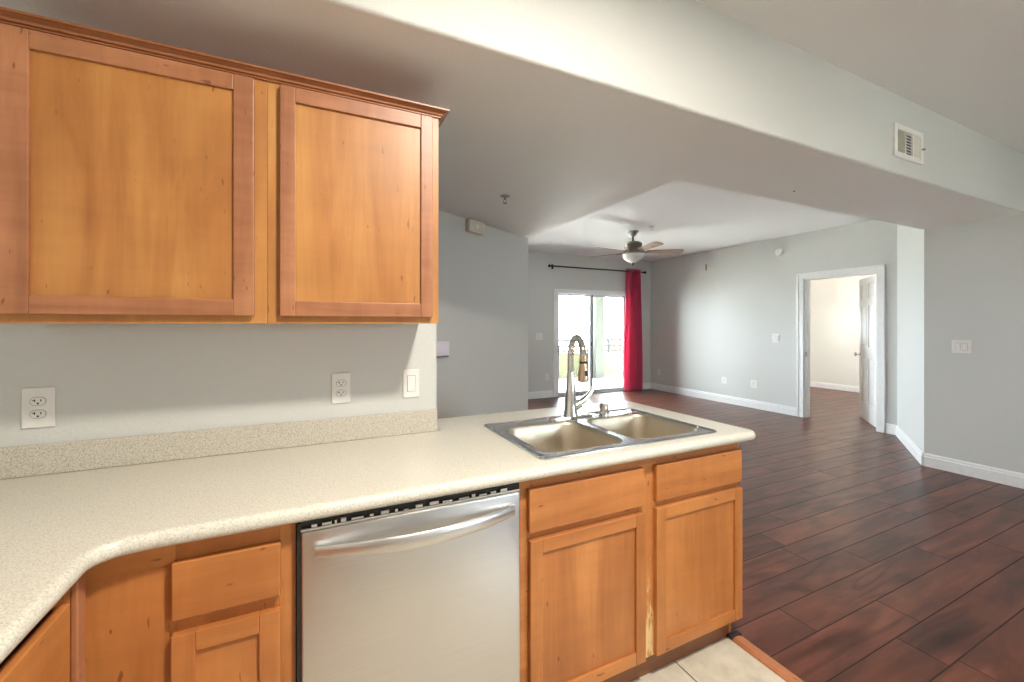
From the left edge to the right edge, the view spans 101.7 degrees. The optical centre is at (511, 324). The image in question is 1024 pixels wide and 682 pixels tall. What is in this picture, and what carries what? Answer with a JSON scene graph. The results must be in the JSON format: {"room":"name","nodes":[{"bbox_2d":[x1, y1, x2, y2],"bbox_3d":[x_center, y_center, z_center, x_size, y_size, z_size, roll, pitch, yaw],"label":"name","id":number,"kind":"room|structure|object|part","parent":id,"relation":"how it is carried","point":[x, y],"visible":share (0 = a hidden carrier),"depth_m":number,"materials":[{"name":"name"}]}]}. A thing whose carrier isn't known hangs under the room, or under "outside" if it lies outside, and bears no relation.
{"room":"kitchen","nodes":[
{"label":"kitchen","id":0,"kind":"room"},
{"bbox_2d":[0,323,436,479],"bbox_3d":[-1.052,0.221,1.537,1.560,2.303,0.120,0,0,-25],"label":"wall","id":1,"kind":"structure","parent":0,"point":[109,380],"depth_m":1.45,"materials":[{"name":"grey paint"}]},
{"bbox_2d":[21,387,54,428],"bbox_3d":[-1.449,0.254,1.277,0.074,0.122,0.008,0,0,-25],"label":"wall outlet","id":2,"kind":"object","parent":1,"relation":"attached to","point":[37,404],"visible":1,"depth_m":1.27,"materials":[{"name":"white plastic"}]},
{"bbox_2d":[30,410,45,417],"bbox_3d":[-1.448,0.273,1.275,0.034,0.024,0.001,0,0,-25],"label":"receptacle","id":3,"kind":"object","parent":2,"relation":"attached to","point":[33,413],"depth_m":1.27,"materials":[{"name":"white plastic"}]},
{"bbox_2d":[30,397,45,404],"bbox_3d":[-1.448,0.234,1.275,0.034,0.024,0.001,0,0,-25],"label":"receptacle","id":4,"kind":"object","parent":2,"relation":"attached to","point":[33,400],"depth_m":1.27,"materials":[{"name":"white plastic"}]},
{"bbox_2d":[0,23,267,323],"bbox_3d":[-1.094,-0.375,1.268,0.634,0.742,0.326,0,0,-25],"label":"upper cabinet","id":5,"kind":"object","parent":1,"relation":"attached to","point":[134,186],"visible":0.98,"depth_m":1.12,"materials":[{"name":"brown wood"}]},
{"bbox_3d":[-1.012,-0.713,1.138,0.428,0.047,0.020,0,0,-25],"label":"rail","id":6,"kind":"part","parent":5,"relation":"part of","materials":[{"name":"brown wood"}]},
{"bbox_3d":[-1.014,-0.382,1.141,0.436,0.623,0.010,0,0,-25],"label":"door","id":7,"kind":"part","parent":5,"relation":"part of","materials":[{"name":"brown wood"}]},
{"bbox_3d":[-1.012,-0.051,1.138,0.428,0.047,0.020,0,0,-25],"label":"rail","id":8,"kind":"part","parent":5,"relation":"part of","materials":[{"name":"brown wood"}]},
{"bbox_2d":[0,409,436,478],"bbox_3d":[-1.024,0.412,1.473,1.552,0.092,0.018,0,0,-25],"label":"backsplash","id":9,"kind":"structure","parent":1,"relation":"attached to","point":[60,457],"depth_m":1.44,"materials":[{"name":"laminate"}]},
{"bbox_2d":[332,373,349,403],"bbox_3d":[-0.672,0.249,1.646,0.068,0.118,0.008,0,0,-25],"label":"wall outlet","id":10,"kind":"object","parent":1,"relation":"attached to","point":[340,381],"visible":1,"depth_m":1.64,"materials":[{"name":"white plastic"}]},
{"bbox_2d":[337,390,345,395],"bbox_3d":[-0.671,0.269,1.644,0.034,0.024,0.001,0,0,-25],"label":"receptacle","id":11,"kind":"object","parent":10,"relation":"attached to","point":[339,392],"depth_m":1.64,"materials":[{"name":"white plastic"}]},
{"bbox_2d":[337,380,345,385],"bbox_3d":[-0.671,0.230,1.644,0.034,0.024,0.001,0,0,-25],"label":"receptacle","id":12,"kind":"object","parent":10,"relation":"attached to","point":[339,382],"depth_m":1.64,"materials":[{"name":"white plastic"}]},
{"bbox_2d":[268,81,437,323],"bbox_3d":[-0.566,-0.375,1.519,0.534,0.742,0.326,0,0,-25],"label":"upper cabinet","id":13,"kind":"object","parent":1,"relation":"attached to","point":[353,184],"visible":1,"depth_m":1.36,"materials":[{"name":"brown wood"}]},
{"bbox_2d":[0,6,449,128],"bbox_3d":[-0.835,-0.757,1.385,1.200,0.025,0.338,0,0,-25],"label":"crown molding","id":14,"kind":"structure","parent":13,"relation":"on","point":[8,16],"depth_m":1.19,"materials":[{"name":"brown wood"}]},
{"bbox_3d":[-0.498,-0.382,1.386,0.398,0.623,0.010,0,0,-25],"label":"door","id":15,"kind":"part","parent":13,"relation":"part of","materials":[{"name":"brown wood"}]},
{"bbox_3d":[-0.497,-0.713,1.383,0.390,0.047,0.020,0,0,-25],"label":"rail","id":16,"kind":"part","parent":13,"relation":"part of","materials":[{"name":"brown wood"}]},
{"bbox_3d":[-0.497,-0.051,1.383,0.390,0.047,0.020,0,0,-25],"label":"rail","id":17,"kind":"part","parent":13,"relation":"part of","materials":[{"name":"brown wood"}]},
{"bbox_2d":[403,369,418,397],"bbox_3d":[-0.423,0.247,1.763,0.068,0.118,0.011,0,0,-25],"label":"light switch","id":18,"kind":"object","parent":1,"relation":"attached to","point":[410,376],"visible":1,"depth_m":1.76,"materials":[{"name":"white plastic"}]},
{"bbox_2d":[437,210,527,418],"bbox_3d":[-0.723,0.221,4.171,1.687,2.303,5.612,0,0,9],"label":"wall partition","id":19,"kind":"structure","parent":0,"point":[483,280],"depth_m":3.85,"materials":[{"name":"grey paint"}]},
{"bbox_2d":[437,341,448,357],"bbox_3d":[-0.566,0.201,3.400,0.028,0.131,0.143,0,0,35],"label":"thermostat","id":20,"kind":"object","parent":19,"relation":"attached to","point":[442,346],"visible":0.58,"depth_m":3.39,"materials":[{"name":"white plastic"}]},
{"bbox_2d":[466,219,484,235],"bbox_3d":[-0.322,-0.870,3.724,0.056,0.108,0.210,0,0,35],"label":"box","id":21,"kind":"object","parent":19,"relation":"attached to","point":[472,226],"visible":1,"depth_m":3.69,"materials":[{"name":"beige plastic"}]},
{"bbox_2d":[0,0,1023,237],"bbox_3d":[0.813,-1.175,3.310,6.450,0.487,2.680,0,0,-25],"label":"ceiling","id":22,"kind":"structure","parent":0,"point":[569,110],"depth_m":1.92,"materials":[{"name":"white paint"}]},
{"bbox_2d":[500,194,509,203],"bbox_3d":[-0.047,-0.903,3.014,0.072,0.056,0.072,0,0,-25],"label":"sprinkler","id":23,"kind":"object","parent":22,"relation":"attached to","point":[504,196],"visible":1,"depth_m":3.01,"materials":[{"name":"grey metal"}]},
{"bbox_2d":[893,122,925,164],"bbox_3d":[2.492,-1.131,2.609,0.362,0.202,0.028,0,0,-25],"label":"ceiling vent","id":24,"kind":"object","parent":22,"relation":"in","point":[907,142],"visible":1,"depth_m":2.61,"materials":[{"name":"white plastic"}]},
{"bbox_2d":[914,136,919,158],"bbox_3d":[2.580,-1.131,2.658,0.089,0.134,0.006,0,0,-25],"label":"shutter","id":25,"kind":"object","parent":24,"relation":"hanging from","point":[916,138],"depth_m":2.66,"materials":[{"name":"plastic"}]},
{"bbox_2d":[528,251,650,391],"bbox_3d":[0.970,0.004,8.090,4.660,2.735,0.140,0,0,-25],"label":"wall","id":26,"kind":"structure","parent":0,"point":[542,279],"depth_m":7.94,"materials":[{"name":"grey paint"}]},
{"bbox_2d":[536,333,541,339],"bbox_3d":[0.515,0.217,7.790,0.145,0.125,0.011,0,0,-25],"label":"light switch","id":27,"kind":"object","parent":26,"relation":"attached to","point":[538,335],"visible":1,"depth_m":7.79,"materials":[{"name":"white plastic"}]},
{"bbox_2d":[528,390,552,398],"bbox_3d":[-0.116,1.307,7.487,2.000,0.130,0.016,0,0,-25],"label":"baseboard","id":28,"kind":"structure","parent":26,"relation":"attached to","point":[538,394],"depth_m":7.79,"materials":[{"name":"white paint"}]},
{"bbox_2d":[553,289,625,396],"bbox_3d":[1.626,0.342,8.377,1.880,2.060,0.165,0,0,-25],"label":"door","id":29,"kind":"structure","parent":26,"relation":"in","point":[556,292],"depth_m":8.30,"materials":[{"name":"white paint"}]},
{"bbox_3d":[1.234,0.374,8.174,0.812,1.948,0.035,0,0,-25],"label":"sliding sash","id":30,"kind":"part","parent":29,"relation":"part of","materials":[{"name":"clear glass"}]},
{"bbox_3d":[1.982,0.374,8.579,0.877,1.948,0.035,0,0,-25],"label":"fixed sash","id":31,"kind":"part","parent":29,"relation":"part of","materials":[{"name":"clear glass"}]},
{"bbox_2d":[548,264,645,273],"bbox_3d":[1.749,-1.103,8.316,2.384,0.090,0.120,0,0,-25],"label":"curtain rod","id":32,"kind":"object","parent":26,"relation":"attached to","point":[549,265],"visible":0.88,"depth_m":8.17,"materials":[{"name":"black metal"}]},
{"bbox_2d":[624,269,642,390],"bbox_3d":[2.540,0.103,8.658,0.454,2.513,0.123,0,0,-25],"label":"curtain","id":33,"kind":"object","parent":32,"relation":"hanging from","point":[633,352],"visible":1,"depth_m":8.63,"materials":[{"name":"red fabric"}]},
{"bbox_2d":[643,383,650,388],"bbox_3d":[2.756,1.307,8.853,0.540,0.130,0.016,0,0,-25],"label":"baseboard","id":34,"kind":"structure","parent":26,"relation":"attached to","point":[645,385],"depth_m":8.91,"materials":[{"name":"white paint"}]},
{"bbox_2d":[559,351,621,378],"bbox_3d":[0.752,1.072,10.644,8.100,0.640,0.180,0,0,-25],"label":"wall","id":35,"kind":"structure","parent":0,"point":[612,360],"depth_m":11.41,"materials":[{"name":"paint"}]},
{"bbox_2d":[559,339,621,352],"bbox_3d":[0.752,0.567,10.644,7.900,0.369,0.060,0,0,-25],"label":"balcony railing","id":36,"kind":"object","parent":35,"relation":"on","point":[608,345],"visible":0.11,"depth_m":11.51,"materials":[{"name":"metal"}]},
{"bbox_2d":[559,375,621,391],"bbox_3d":[1.186,1.457,9.732,8.500,0.130,2.639,0,0,-25],"label":"floor","id":37,"kind":"structure","parent":0,"point":[609,381],"depth_m":9.89,"materials":[{"name":"concrete"}]},
{"bbox_2d":[587,297,603,378],"bbox_3d":[2.223,0.072,11.022,0.280,2.640,0.400,0,0,-25],"label":"pier","id":38,"kind":"object","parent":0,"point":[598,302],"visible":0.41,"depth_m":10.85,"materials":[{"name":"paint"}]},
{"bbox_2d":[528,180,872,260],"bbox_3d":[2.017,-1.391,5.864,4.680,0.055,5.060,0,0,-25],"label":"ceiling","id":39,"kind":"structure","parent":0,"point":[692,218],"depth_m":5.56,"materials":[{"name":"paint"}]},
{"bbox_2d":[589,230,683,264],"bbox_3d":[1.741,-1.113,6.049,1.334,0.501,1.364,0,0,-25],"label":"ceiling fan","id":40,"kind":"object","parent":39,"relation":"hanging from","point":[632,248],"visible":1,"depth_m":5.99,"materials":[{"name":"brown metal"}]},
{"bbox_3d":[1.383,-1.062,5.852,0.520,0.033,0.137,0,0,-30],"label":"blade","id":41,"kind":"part","parent":40,"relation":"part of","materials":[{"name":"brown wood"}]},
{"bbox_3d":[1.771,-1.135,6.080,0.264,0.166,0.264,0,0,-25],"label":"motor","id":42,"kind":"part","parent":40,"relation":"part of","materials":[{"name":"grey metal"}]},
{"bbox_3d":[1.771,-0.964,6.080,0.316,0.132,0.316,0,0,-25],"label":"lamp shade","id":43,"kind":"part","parent":40,"relation":"part of","materials":[{"name":"white glass"}]},
{"bbox_3d":[1.867,-1.062,5.640,0.137,0.033,0.520,0,0,-12],"label":"blade","id":44,"kind":"part","parent":40,"relation":"part of","materials":[{"name":"brown wood"}]},
{"bbox_3d":[2.219,-1.062,6.035,0.520,0.033,0.137,0,0,6],"label":"blade","id":45,"kind":"part","parent":40,"relation":"part of","materials":[{"name":"brown wood"}]},
{"bbox_2d":[631,636,785,681],"bbox_3d":[0.387,1.432,-0.284,2.855,0.120,4.555,0,0,-25],"label":"floor tile","id":46,"kind":"structure","parent":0,"point":[723,660],"depth_m":1.66,"materials":[{"name":"beige tile"}]},
{"bbox_2d":[0,572,85,681],"bbox_3d":[-0.641,0.934,-0.397,0.637,0.874,2.594,0,0,-25],"label":"base cabinet","id":47,"kind":"object","parent":46,"relation":"on","point":[54,650],"visible":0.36,"depth_m":0.79,"materials":[{"name":"brown wood"}]},
{"bbox_3d":[-0.763,0.614,0.578,0.020,0.136,0.529,0,0,-25],"label":"drawer","id":48,"kind":"part","parent":47,"relation":"part of","materials":[{"name":"brown wood"}]},
{"bbox_3d":[-0.381,0.883,-0.273,0.018,0.772,2.594,0,0,-25],"label":"frame","id":49,"kind":"part","parent":47,"relation":"part of","materials":[{"name":"brown wood"}]},
{"bbox_2d":[0,401,755,663],"bbox_3d":[0.173,0.477,0.417,2.809,0.038,3.405,0,0,-25],"label":"countertop","id":50,"kind":"structure","parent":47,"relation":"on","point":[55,528],"depth_m":1.16,"materials":[{"name":"laminate"}]},
{"bbox_2d":[548,334,595,419],"bbox_3d":[0.331,0.248,1.978,0.258,0.409,0.241,0,0,-25],"label":"kitchen faucet","id":51,"kind":"object","parent":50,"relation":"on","point":[572,405],"visible":1,"depth_m":2.03,"materials":[{"name":"silver metal"}]},
{"bbox_3d":[0.291,0.450,2.052,0.250,0.006,0.054,0,0,-25],"label":"deck plate","id":52,"kind":"part","parent":51,"relation":"part of","materials":[{"name":"silver metal"}]},
{"bbox_3d":[0.369,0.356,2.079,0.102,0.097,0.047,0,0,-25],"label":"lever","id":53,"kind":"part","parent":51,"relation":"part of","materials":[{"name":"silver metal"}]},
{"bbox_2d":[484,408,716,459],"bbox_3d":[0.376,0.547,1.834,0.867,0.196,0.546,0,0,-25],"label":"sink","id":54,"kind":"object","parent":50,"relation":"in","point":[543,438],"visible":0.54,"depth_m":1.90,"materials":[{"name":"metal"}]},
{"bbox_3d":[0.208,0.549,1.717,0.374,0.193,0.398,0,0,-25],"label":"bowl","id":55,"kind":"part","parent":54,"relation":"part of","materials":[{"name":"silver metal"}]},
{"bbox_2d":[598,403,608,414],"bbox_3d":[0.472,0.427,2.131,0.054,0.053,0.054,0,0,-25],"label":"soap dispenser","id":56,"kind":"object","parent":54,"relation":"on","point":[603,407],"visible":1,"depth_m":2.11,"materials":[{"name":"silver metal"}]},
{"bbox_3d":[0.578,0.549,1.893,0.370,0.193,0.398,0,0,-25],"label":"bowl","id":57,"kind":"part","parent":54,"relation":"part of","materials":[{"name":"silver metal"}]},
{"bbox_2d":[86,523,296,681],"bbox_3d":[-0.856,0.934,1.229,0.411,0.874,0.565,0,0,-25],"label":"base cabinet","id":58,"kind":"object","parent":46,"relation":"on","point":[222,608],"visible":0.75,"depth_m":0.98,"materials":[{"name":"brown wood"}]},
{"bbox_3d":[-0.860,0.526,0.946,0.162,0.059,0.023,0,0,-25],"label":"rail","id":59,"kind":"part","parent":58,"relation":"part of","materials":[{"name":"brown wood"}]},
{"bbox_3d":[-0.684,0.615,1.009,0.219,0.133,0.020,0,0,-25],"label":"drawer","id":60,"kind":"part","parent":58,"relation":"part of","materials":[{"name":"brown wood"}]},
{"bbox_3d":[-0.686,0.990,1.013,0.136,0.463,0.010,0,0,-25],"label":"door","id":61,"kind":"part","parent":58,"relation":"part of","materials":[{"name":"brown wood"}]},
{"bbox_3d":[-0.684,0.739,1.009,0.128,0.046,0.020,0,0,-25],"label":"rail","id":62,"kind":"part","parent":58,"relation":"part of","materials":[{"name":"brown wood"}]},
{"bbox_2d":[297,482,519,681],"bbox_3d":[-0.363,0.935,1.419,0.639,0.863,0.636,0,0,-25],"label":"dishwasher","id":63,"kind":"object","parent":46,"relation":"on","point":[426,590],"visible":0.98,"depth_m":1.19,"materials":[{"name":"silver metal"}]},
{"bbox_3d":[-0.237,0.583,1.169,0.568,0.041,0.077,0,0,-25],"label":"handle","id":64,"kind":"part","parent":63,"relation":"part of","materials":[{"name":"silver metal"}]},
{"bbox_2d":[519,443,741,681],"bbox_3d":[0.376,0.934,1.859,1.068,0.874,0.645,0,0,-25],"label":"base cabinet","id":65,"kind":"object","parent":46,"relation":"on","point":[629,570],"visible":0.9,"depth_m":1.54,"materials":[{"name":"brown wood"}]},
{"bbox_3d":[0.274,0.607,1.464,0.486,0.142,0.020,0,0,-25],"label":"drawer","id":66,"kind":"part","parent":65,"relation":"part of","materials":[{"name":"brown wood"}]},
{"bbox_3d":[0.279,0.728,1.467,0.398,0.046,0.020,0,0,-25],"label":"rail","id":67,"kind":"part","parent":65,"relation":"part of","materials":[{"name":"brown wood"}]},
{"bbox_3d":[0.277,0.984,1.471,0.406,0.474,0.010,0,0,-25],"label":"door","id":68,"kind":"part","parent":65,"relation":"part of","materials":[{"name":"brown wood"}]},
{"bbox_3d":[0.279,1.240,1.467,0.398,0.046,0.020,0,0,-25],"label":"rail","id":69,"kind":"part","parent":65,"relation":"part of","materials":[{"name":"brown wood"}]},
{"bbox_3d":[0.769,0.606,1.700,0.487,0.139,0.020,0,0,-25],"label":"drawer","id":70,"kind":"part","parent":65,"relation":"part of","materials":[{"name":"brown wood"}]},
{"bbox_3d":[0.770,0.724,1.701,0.396,0.047,0.020,0,0,-25],"label":"rail","id":71,"kind":"part","parent":65,"relation":"part of","materials":[{"name":"brown wood"}]},
{"bbox_3d":[0.769,0.982,1.704,0.404,0.477,0.010,0,0,-25],"label":"door","id":72,"kind":"part","parent":65,"relation":"part of","materials":[{"name":"brown wood"}]},
{"bbox_3d":[0.770,1.240,1.701,0.396,0.047,0.020,0,0,-25],"label":"rail","id":73,"kind":"part","parent":65,"relation":"part of","materials":[{"name":"brown wood"}]},
{"bbox_2d":[727,629,803,681],"bbox_3d":[1.799,1.365,0.113,0.065,0.014,3.840,0,0,-25],"label":"transition strip","id":74,"kind":"object","parent":46,"relation":"on","point":[735,636],"visible":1,"depth_m":1.71,"materials":[{"name":"brown wood"}]},
{"bbox_2d":[651,220,896,424],"bbox_3d":[3.956,0.004,7.096,0.120,2.735,4.220,0,0,-25],"label":"wall","id":75,"kind":"structure","parent":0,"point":[715,323],"depth_m":6.93,"materials":[{"name":"grey paint"}]},
{"bbox_2d":[651,383,796,415],"bbox_3d":[3.639,1.307,7.606,0.016,0.130,2.990,0,0,-25],"label":"baseboard","id":76,"kind":"structure","parent":75,"relation":"attached to","point":[772,407],"depth_m":7.24,"materials":[{"name":"white paint"}]},
{"bbox_2d":[722,377,726,383],"bbox_3d":[3.756,0.984,7.367,0.008,0.110,0.100,0,0,-25],"label":"wall outlet","id":77,"kind":"object","parent":75,"relation":"attached to","point":[724,380],"visible":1,"depth_m":7.36,"materials":[{"name":"white plastic"}]},
{"bbox_2d":[751,380,756,387],"bbox_3d":[3.990,0.976,6.874,0.008,0.120,0.100,0,0,-25],"label":"wall outlet","id":78,"kind":"object","parent":75,"relation":"attached to","point":[753,382],"visible":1,"depth_m":6.87,"materials":[{"name":"white plastic"}]},
{"bbox_2d":[772,334,778,341],"bbox_3d":[4.146,0.207,6.544,0.011,0.135,0.112,0,0,-25],"label":"light switch","id":79,"kind":"object","parent":75,"relation":"attached to","point":[775,337],"visible":1,"depth_m":6.55,"materials":[{"name":"white plastic"}]},
{"bbox_2d":[775,248,783,255],"bbox_3d":[4.156,-1.128,6.482,0.045,0.124,0.124,0,0,-25],"label":"smoke detector","id":80,"kind":"object","parent":75,"relation":"attached to","point":[779,252],"visible":1,"depth_m":6.46,"materials":[{"name":"white plastic"}]},
{"bbox_2d":[797,264,884,432],"bbox_3d":[4.869,0.303,5.939,0.826,2.137,1.063,0,0,-25],"label":"door","id":81,"kind":"structure","parent":75,"relation":"in","point":[871,353],"depth_m":5.91,"materials":[{"name":"white paint"}]},
{"bbox_2d":[885,423,895,434],"bbox_3d":[4.764,1.310,5.238,0.016,0.125,0.106,0,0,-25],"label":"baseboard","id":82,"kind":"structure","parent":75,"relation":"attached to","point":[889,428],"depth_m":5.24,"materials":[{"name":"white paint"}]},
{"bbox_2d":[528,387,1023,681],"bbox_3d":[3.117,1.432,3.807,11.300,0.120,9.600,0,0,-25],"label":"floor","id":83,"kind":"structure","parent":0,"point":[863,560],"depth_m":2.51,"materials":[{"name":"brown wood"}]},
{"bbox_2d":[810,274,874,385],"bbox_3d":[7.634,0.072,7.372,0.120,2.600,4.360,0,0,-25],"label":"wall","id":84,"kind":"structure","parent":0,"point":[834,302],"depth_m":8.86,"materials":[{"name":"beige paint"}]},
{"bbox_2d":[810,381,858,391],"bbox_3d":[7.547,1.312,7.397,0.016,0.120,4.220,0,0,-25],"label":"baseboard","id":85,"kind":"structure","parent":84,"relation":"attached to","point":[812,383],"depth_m":8.84,"materials":[{"name":"white paint"}]},
{"bbox_2d":[696,0,1023,153],"bbox_3d":[2.230,-1.468,0.329,6.690,0.100,4.120,0,0,-25],"label":"ceiling","id":86,"kind":"structure","parent":0,"point":[961,61],"depth_m":2.12,"materials":[{"name":"white paint"}]},
{"bbox_2d":[897,224,933,464],"bbox_3d":[4.479,0.004,4.614,0.167,2.735,1.490,0,0,36],"label":"wall","id":87,"kind":"structure","parent":0,"point":[915,246],"depth_m":4.37,"materials":[{"name":"grey paint"}]},
{"bbox_2d":[895,425,922,464],"bbox_3d":[4.399,1.310,4.628,0.016,0.125,1.355,0,0,35],"label":"baseboard","id":88,"kind":"structure","parent":87,"relation":"attached to","point":[908,443],"depth_m":4.50,"materials":[{"name":"white paint"}]},
{"bbox_2d":[934,214,1023,472],"bbox_3d":[5.095,-0.023,1.953,0.120,2.790,4.592,0,0,-25],"label":"wall","id":89,"kind":"structure","parent":0,"point":[979,265],"depth_m":3.73,"materials":[{"name":"grey paint"}]},
{"bbox_2d":[952,340,970,353],"bbox_3d":[4.130,0.201,3.829,0.011,0.118,0.128,0,0,-25],"label":"light switch","id":90,"kind":"object","parent":89,"relation":"attached to","point":[958,346],"visible":1,"depth_m":3.83,"materials":[{"name":"white plastic"}]},
{"bbox_2d":[924,453,1023,488],"bbox_3d":[4.993,1.310,2.010,0.016,0.125,4.542,0,0,-25],"label":"baseboard","id":91,"kind":"structure","parent":89,"relation":"attached to","point":[1011,478],"depth_m":3.74,"materials":[{"name":"white paint"}]},
{"label":"outside","id":92,"kind":"structure","parent":0,"visible":0},
{"bbox_2d":[559,344,617,352],"bbox_3d":[0.444,4.572,22.356,100.000,0.200,120.000,0,0,-25],"label":"ground","id":93,"kind":"structure","parent":92,"point":[575,348],"depth_m":78.68,"materials":[{"name":"white"}]},
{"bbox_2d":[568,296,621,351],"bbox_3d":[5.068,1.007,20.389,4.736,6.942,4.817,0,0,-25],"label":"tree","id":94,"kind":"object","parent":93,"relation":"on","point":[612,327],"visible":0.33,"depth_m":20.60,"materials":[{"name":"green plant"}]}
]}

